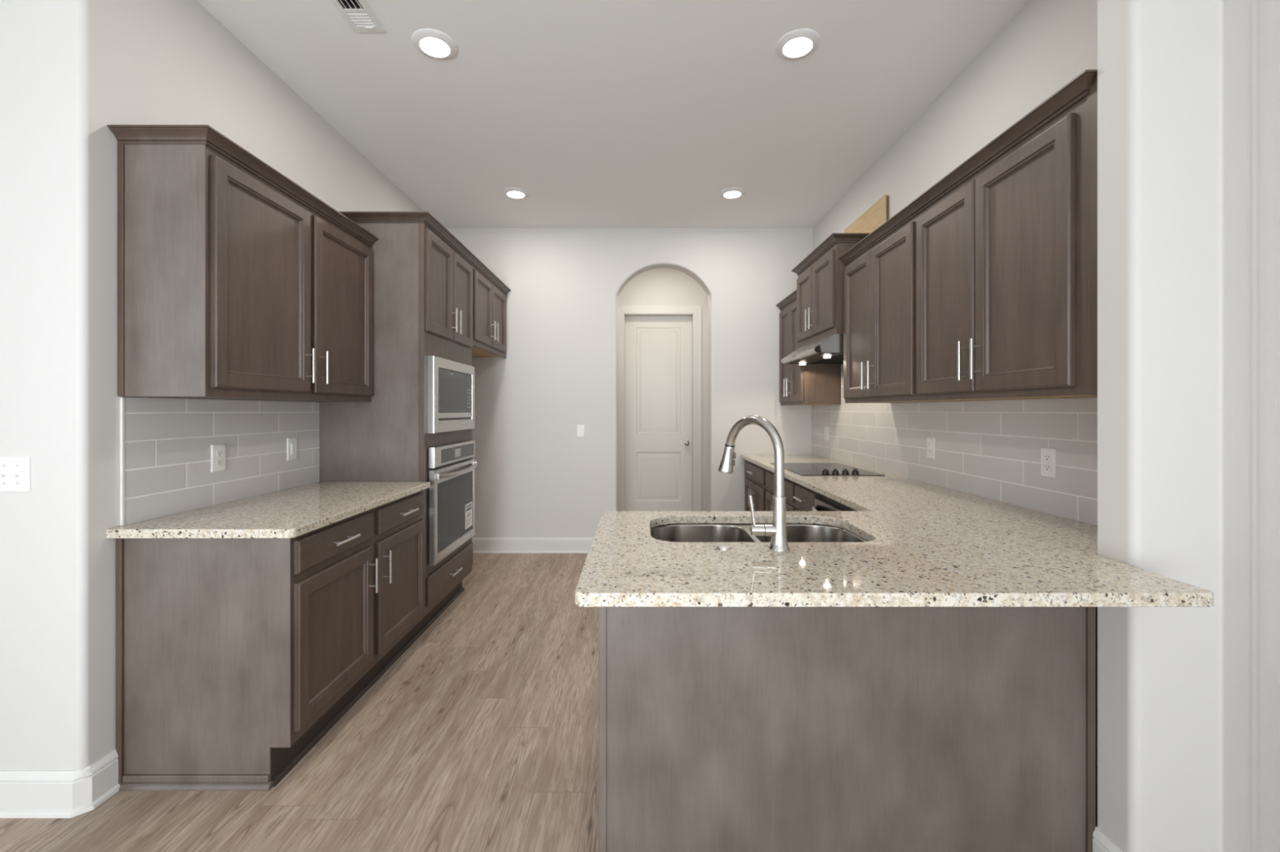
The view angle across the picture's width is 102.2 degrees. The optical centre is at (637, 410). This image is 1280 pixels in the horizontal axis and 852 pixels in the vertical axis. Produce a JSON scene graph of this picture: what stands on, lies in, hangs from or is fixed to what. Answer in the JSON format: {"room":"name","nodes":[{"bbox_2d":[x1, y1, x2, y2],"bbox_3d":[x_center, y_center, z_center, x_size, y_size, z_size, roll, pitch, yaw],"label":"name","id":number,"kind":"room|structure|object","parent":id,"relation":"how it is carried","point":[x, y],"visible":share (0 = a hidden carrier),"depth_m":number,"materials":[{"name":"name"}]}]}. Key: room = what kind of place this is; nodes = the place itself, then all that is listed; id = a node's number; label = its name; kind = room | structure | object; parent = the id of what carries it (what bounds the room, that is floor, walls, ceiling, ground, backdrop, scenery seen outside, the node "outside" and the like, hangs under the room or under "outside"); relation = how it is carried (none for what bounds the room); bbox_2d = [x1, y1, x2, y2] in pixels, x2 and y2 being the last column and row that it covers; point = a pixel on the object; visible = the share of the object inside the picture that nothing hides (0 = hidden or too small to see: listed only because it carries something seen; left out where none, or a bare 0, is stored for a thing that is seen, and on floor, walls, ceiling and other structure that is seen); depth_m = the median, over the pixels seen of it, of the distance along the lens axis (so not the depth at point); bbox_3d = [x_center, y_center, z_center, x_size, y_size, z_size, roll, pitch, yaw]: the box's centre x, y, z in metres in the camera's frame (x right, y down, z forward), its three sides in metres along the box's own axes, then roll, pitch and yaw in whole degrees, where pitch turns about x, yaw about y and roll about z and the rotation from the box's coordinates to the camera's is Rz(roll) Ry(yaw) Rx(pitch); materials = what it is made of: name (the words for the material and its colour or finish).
{"room":"kitchen","nodes":[
{"label":"kitchen","id":0,"kind":"room"},
{"bbox_2d":[0,0,422,770],"bbox_3d":[-4.167,-0.188,3.360,4.671,3.028,3.317,0,0,0],"label":"wall","id":1,"kind":"structure","parent":0,"point":[70,70],"depth_m":1.70,"materials":[{"name":"white paint"}]},
{"bbox_2d":[0,456,31,492],"bbox_3d":[-2.083,0.211,1.694,0.164,0.117,0.016,0,0,0],"label":"light switch","id":2,"kind":"object","parent":1,"relation":"attached to","point":[15,471],"visible":1,"depth_m":1.70,"materials":[{"name":"white plastic"}]},
{"bbox_2d":[0,748,119,817],"bbox_3d":[-4.155,1.256,1.743,4.695,0.140,0.131,0,0,0],"label":"baseboard","id":3,"kind":"structure","parent":1,"relation":"attached to","point":[24,793],"depth_m":1.69,"materials":[{"name":"white paint"}]},
{"bbox_2d":[120,397,319,525],"bbox_3d":[-1.826,0.181,2.390,0.010,0.455,1.132,0,0,0],"label":"tile backsplash","id":4,"kind":"structure","parent":1,"relation":"attached to","point":[165,443],"depth_m":2.18,"materials":[{"name":"grey tile"}]},
{"bbox_2d":[210,444,225,472],"bbox_3d":[-1.818,0.206,2.240,0.008,0.117,0.072,0,0,0],"label":"outlet","id":5,"kind":"object","parent":4,"relation":"attached to","point":[217,451],"visible":1,"depth_m":2.23,"materials":[{"name":"white plastic"}]},
{"bbox_2d":[216,458,222,466],"bbox_3d":[-1.815,0.226,2.240,0.002,0.027,0.034,0,0,0],"label":"socket","id":6,"kind":"object","parent":5,"relation":"attached to","point":[219,461],"depth_m":2.24,"materials":[{"name":"white plastic"}]},
{"bbox_2d":[216,449,222,457],"bbox_3d":[-1.815,0.186,2.240,0.002,0.027,0.034,0,0,0],"label":"socket","id":7,"kind":"object","parent":5,"relation":"attached to","point":[219,452],"depth_m":2.24,"materials":[{"name":"white plastic"}]},
{"bbox_2d":[287,437,297,461],"bbox_3d":[-1.817,0.203,2.718,0.010,0.117,0.072,0,0,0],"label":"light switch","id":8,"kind":"object","parent":4,"relation":"attached to","point":[291,442],"visible":1,"depth_m":2.71,"materials":[{"name":"white plastic"}]},
{"bbox_2d":[106,124,378,401],"bbox_3d":[-1.647,-0.517,2.367,0.362,0.936,1.177,0,0,0],"label":"upper cabinet","id":9,"kind":"object","parent":1,"relation":"attached to","point":[236,281],"visible":1,"depth_m":1.92,"materials":[{"name":"brown wood"}]},
{"bbox_2d":[471,258,511,358],"bbox_3d":[-1.498,-0.805,4.314,0.664,0.635,1.002,0,0,0],"label":"upper cabinet","id":10,"kind":"object","parent":1,"relation":"attached to","point":[490,293],"visible":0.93,"depth_m":4.23,"materials":[{"name":"brown wood"}]},
{"bbox_2d":[0,553,1097,851],"bbox_3d":[-1.727,1.351,1.727,9.550,0.051,9.855,0,0,0],"label":"floor","id":11,"kind":"structure","parent":0,"point":[482,735],"depth_m":1.93,"materials":[{"name":"wood"}]},
{"bbox_2d":[115,489,425,791],"bbox_3d":[-1.497,0.883,2.377,0.662,0.885,1.160,0,0,0],"label":"base cabinet","id":12,"kind":"object","parent":11,"relation":"on","point":[235,658],"visible":0.93,"depth_m":1.82,"materials":[{"name":"brown wood"}]},
{"bbox_2d":[106,481,430,538],"bbox_3d":[-1.508,0.425,2.365,0.644,0.032,1.180,0,0,0],"label":"countertop","id":13,"kind":"structure","parent":12,"relation":"on","point":[295,512],"depth_m":2.06,"materials":[{"name":"stone"}]},
{"bbox_2d":[318,211,477,641],"bbox_3d":[-1.498,0.102,3.363,0.664,2.449,0.899,0,0,0],"label":"tall cabinet","id":14,"kind":"object","parent":11,"relation":"on","point":[422,273],"visible":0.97,"depth_m":2.96,"materials":[{"name":"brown wood"}]},
{"bbox_2d":[427,355,474,433],"bbox_3d":[-1.204,-0.092,3.382,0.040,0.453,0.749,0,0,0],"label":"microwave","id":15,"kind":"object","parent":14,"relation":"in","point":[451,384],"visible":1,"depth_m":3.25,"materials":[{"name":"silver metal"}]},
{"bbox_2d":[427,440,477,565],"bbox_3d":[-1.178,0.561,3.382,0.092,0.691,0.749,0,0,0],"label":"wall oven","id":16,"kind":"object","parent":14,"relation":"in","point":[451,467],"visible":1,"depth_m":3.25,"materials":[{"name":"silver metal"}]},
{"bbox_2d":[466,503,471,526],"bbox_3d":[-1.184,0.734,3.619,0.001,0.142,0.117,0,0,0],"label":"label","id":17,"kind":"object","parent":16,"relation":"attached to","point":[468,506],"depth_m":3.62,"materials":[{"name":"white paper"}]},
{"bbox_2d":[744,459,766,511],"bbox_3d":[1.286,0.883,4.401,0.692,0.885,0.826,0,0,0],"label":"base cabinet","id":18,"kind":"object","parent":11,"relation":"on","point":[755,486],"visible":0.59,"depth_m":4.31,"materials":[{"name":"brown wood"}]},
{"bbox_2d":[574,454,1213,607],"bbox_3d":[0.745,0.425,2.985,1.776,0.032,3.661,0,0,0],"label":"countertop","id":19,"kind":"structure","parent":18,"relation":"on","point":[927,545],"depth_m":1.40,"materials":[{"name":"stone"}]},
{"bbox_2d":[716,544,731,550],"bbox_3d":[0.257,0.406,1.532,0.045,0.006,0.045,0,0,0],"label":"cover","id":20,"kind":"object","parent":19,"relation":"on","point":[722,547],"visible":1,"depth_m":1.52,"materials":[{"name":"silver metal"}]},
{"bbox_2d":[718,415,790,551],"bbox_3d":[0.338,0.212,1.606,0.105,0.394,0.284,0,0,-34],"label":"faucet","id":21,"kind":"object","parent":19,"relation":"on","point":[777,530],"visible":1,"depth_m":1.52,"materials":[{"name":"silver metal"}]},
{"bbox_2d":[650,524,867,542],"bbox_3d":[0.408,0.553,1.806,0.736,0.222,0.409,0,0,0],"label":"sink","id":22,"kind":"object","parent":19,"relation":"in","point":[672,532],"visible":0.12,"depth_m":2.00,"materials":[{"name":"silver metal"}]},
{"bbox_2d":[770,462,884,475],"bbox_3d":[1.288,0.390,3.608,0.523,0.037,0.754,0,0,0],"label":"cooktop","id":23,"kind":"object","parent":19,"relation":"in","point":[801,468],"visible":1,"depth_m":3.47,"materials":[{"name":"black glass"}]},
{"bbox_2d":[765,469,796,511],"bbox_3d":[1.286,0.883,3.610,0.692,0.885,0.753,0,0,0],"label":"base cabinet","id":24,"kind":"object","parent":11,"relation":"on","point":[789,486],"visible":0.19,"depth_m":3.47,"materials":[{"name":"brown wood"}]},
{"bbox_2d":[793,483,819,511],"bbox_3d":[1.286,0.883,3.037,0.692,0.885,0.390,0,0,0],"label":"base cabinet","id":25,"kind":"object","parent":11,"relation":"on","point":[804,497],"visible":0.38,"depth_m":3.03,"materials":[{"name":"brown wood"}]},
{"bbox_2d":[811,493,856,511],"bbox_3d":[1.263,0.887,2.536,0.725,0.878,0.607,0,0,0],"label":"dishwasher","id":26,"kind":"object","parent":11,"relation":"on","point":[823,503],"visible":0.12,"depth_m":2.67,"materials":[{"name":"metal"}]},
{"bbox_2d":[598,524,1095,851],"bbox_3d":[0.598,0.883,1.851,1.420,0.885,0.758,0,0,0],"label":"base cabinet","id":27,"kind":"object","parent":11,"relation":"on","point":[721,729],"visible":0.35,"depth_m":1.48,"materials":[{"name":"brown wood"}]},
{"bbox_2d":[195,0,1031,228],"bbox_3d":[-1.727,-1.753,1.727,9.550,0.102,9.855,0,0,0],"label":"ceiling","id":28,"kind":"structure","parent":0,"point":[608,113],"depth_m":2.76,"materials":[{"name":"white paint"}]},
{"bbox_2d":[329,0,386,32],"bbox_3d":[-1.200,-1.695,2.123,0.145,0.013,0.386,0,0,0],"label":"ceiling vent","id":29,"kind":"object","parent":28,"relation":"in","point":[358,15],"visible":1,"depth_m":2.22,"materials":[{"name":"white plastic"}]},
{"bbox_2d":[411,28,457,60],"bbox_3d":[-0.942,-1.692,2.400,0.201,0.019,0.201,0,0,0],"label":"recessed light","id":30,"kind":"object","parent":28,"relation":"in","point":[432,43],"visible":1,"depth_m":2.38,"materials":[{"name":"white plastic"}]},
{"bbox_2d":[502,187,528,199],"bbox_3d":[-0.953,-1.692,4.039,0.201,0.019,0.201,0,0,0],"label":"recessed light","id":31,"kind":"object","parent":28,"relation":"in","point":[513,193],"visible":1,"depth_m":4.01,"materials":[{"name":"white plastic"}]},
{"bbox_2d":[719,187,745,199],"bbox_3d":[0.742,-1.692,4.039,0.201,0.019,0.201,0,0,0],"label":"recessed light","id":32,"kind":"object","parent":28,"relation":"in","point":[731,193],"visible":1,"depth_m":4.01,"materials":[{"name":"white plastic"}]},
{"bbox_2d":[775,28,820,60],"bbox_3d":[0.744,-1.692,2.400,0.201,0.019,0.201,0,0,0],"label":"recessed light","id":33,"kind":"object","parent":28,"relation":"in","point":[797,44],"visible":1,"depth_m":2.38,"materials":[{"name":"white plastic"}]},
{"bbox_2d":[446,228,812,537],"bbox_3d":[-0.099,-0.188,4.892,3.566,3.028,0.152,0,0,0],"label":"wall","id":34,"kind":"structure","parent":0,"point":[535,477],"depth_m":4.82,"materials":[{"name":"white paint"}]},
{"bbox_2d":[471,537,593,553],"bbox_3d":[-1.016,1.256,4.804,1.601,0.140,0.024,0,0,0],"label":"baseboard","id":35,"kind":"structure","parent":34,"relation":"attached to","point":[480,545],"depth_m":4.80,"materials":[{"name":"white paint"}]},
{"bbox_2d":[577,425,584,437],"bbox_3d":[-0.531,0.193,4.808,0.072,0.117,0.016,0,0,0],"label":"light switch","id":36,"kind":"object","parent":34,"relation":"attached to","point":[580,428],"visible":1,"depth_m":4.81,"materials":[{"name":"white plastic"}]},
{"bbox_2d":[617,268,708,511],"bbox_3d":[0.254,-0.188,6.109,2.540,3.028,0.127,0,0,0],"label":"wall","id":37,"kind":"structure","parent":0,"point":[657,286],"depth_m":6.04,"materials":[{"name":"white paint"}]},
{"bbox_2d":[625,315,692,511],"bbox_3d":[0.248,0.096,6.129,0.796,2.439,0.097,0,0,0],"label":"door","id":38,"kind":"structure","parent":37,"relation":"in","point":[659,348],"depth_m":6.14,"materials":[{"name":"white paint"}]},
{"bbox_2d":[617,306,701,511],"bbox_3d":[0.248,0.051,6.097,0.996,2.549,0.150,0,0,0],"label":"trim","id":39,"kind":"structure","parent":37,"relation":"attached to","point":[622,311],"depth_m":6.03,"materials":[{"name":"white paint"}]},
{"bbox_2d":[812,0,1097,782],"bbox_3d":[1.709,-0.188,3.245,0.152,3.028,3.549,0,0,0],"label":"wall","id":40,"kind":"structure","parent":0,"point":[1049,43],"depth_m":2.42,"materials":[{"name":"white paint"}]},
{"bbox_2d":[776,289,841,405],"bbox_3d":[1.454,-0.514,4.468,0.356,0.936,0.691,0,0,0],"label":"upper cabinet","id":41,"kind":"object","parent":40,"relation":"attached to","point":[807,384],"visible":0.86,"depth_m":4.27,"materials":[{"name":"brown wood"}]},
{"bbox_2d":[781,333,843,364],"bbox_3d":[1.386,-0.422,3.720,0.489,0.143,0.780,0,0,0],"label":"range hood","id":42,"kind":"object","parent":40,"relation":"attached to","point":[829,349],"visible":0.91,"depth_m":3.52,"materials":[{"name":"silver metal"}]},
{"bbox_2d":[822,355,831,358],"bbox_3d":[1.270,-0.360,3.459,0.064,0.018,0.064,0,0,0],"label":"socket","id":43,"kind":"object","parent":42,"relation":"attached to","point":[826,356],"depth_m":3.45,"materials":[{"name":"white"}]},
{"bbox_2d":[791,233,869,347],"bbox_3d":[1.428,-0.811,3.721,0.407,0.631,0.884,0,0,0],"label":"upper cabinet","id":44,"kind":"object","parent":40,"relation":"attached to","point":[820,282],"visible":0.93,"depth_m":3.55,"materials":[{"name":"brown wood"}]},
{"bbox_2d":[844,194,888,233],"bbox_3d":[1.623,-1.255,3.688,0.018,0.310,0.676,0,0,0],"label":"plywood board","id":45,"kind":"object","parent":44,"relation":"on","point":[877,214],"visible":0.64,"depth_m":3.55,"materials":[{"name":"beige wood"}]},
{"bbox_2d":[838,204,958,403],"bbox_3d":[1.454,-0.514,2.888,0.356,0.936,0.863,0,0,0],"label":"upper cabinet","id":46,"kind":"object","parent":40,"relation":"attached to","point":[880,270],"visible":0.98,"depth_m":2.79,"materials":[{"name":"brown wood"}]},
{"bbox_2d":[811,364,1097,525],"bbox_3d":[1.629,0.021,3.144,0.008,0.774,3.341,0,0,0],"label":"tile backsplash","id":47,"kind":"structure","parent":40,"relation":"attached to","point":[991,450],"depth_m":2.44,"materials":[{"name":"grey tile"}]},
{"bbox_2d":[824,426,828,440],"bbox_3d":[1.620,0.198,4.427,0.008,0.117,0.072,0,0,0],"label":"outlet","id":48,"kind":"object","parent":47,"relation":"attached to","point":[826,428],"visible":1,"depth_m":4.42,"materials":[{"name":"white plastic"}]},
{"bbox_2d":[926,436,934,458],"bbox_3d":[1.620,0.206,2.855,0.008,0.117,0.072,0,0,0],"label":"outlet","id":49,"kind":"object","parent":47,"relation":"attached to","point":[930,441],"visible":1,"depth_m":2.85,"materials":[{"name":"white plastic"}]},
{"bbox_2d":[1040,447,1056,478],"bbox_3d":[1.620,0.206,2.037,0.008,0.117,0.072,0,0,0],"label":"outlet","id":50,"kind":"object","parent":47,"relation":"attached to","point":[1048,455],"visible":1,"depth_m":2.03,"materials":[{"name":"white plastic"}]},
{"bbox_2d":[1044,463,1050,471],"bbox_3d":[1.617,0.226,2.037,0.002,0.027,0.034,0,0,0],"label":"socket","id":51,"kind":"object","parent":50,"relation":"attached to","point":[1046,466],"depth_m":2.04,"materials":[{"name":"white plastic"}]},
{"bbox_2d":[1044,453,1050,461],"bbox_3d":[1.617,0.186,2.037,0.002,0.027,0.034,0,0,0],"label":"socket","id":52,"kind":"object","parent":50,"relation":"attached to","point":[1046,456],"depth_m":2.04,"materials":[{"name":"white plastic"}]},
{"bbox_2d":[908,70,1097,400],"bbox_3d":[1.454,-0.514,1.964,0.356,0.936,0.984,0,0,0],"label":"upper cabinet","id":53,"kind":"object","parent":40,"relation":"attached to","point":[1006,240],"visible":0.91,"depth_m":1.80,"materials":[{"name":"brown wood"}]},
{"bbox_2d":[1097,0,1279,851],"bbox_3d":[1.488,-0.188,-0.789,0.356,3.028,4.519,0,0,0],"label":"wall","id":54,"kind":"structure","parent":0,"point":[1188,91],"depth_m":1.36,"materials":[{"name":"white paint"}]},
{"bbox_2d":[1092,826,1124,851],"bbox_3d":[1.413,1.256,-0.789,0.253,0.140,4.519,0,0,0],"label":"baseboard","id":55,"kind":"structure","parent":54,"relation":"attached to","point":[1101,842],"depth_m":1.44,"materials":[{"name":"white paint"}]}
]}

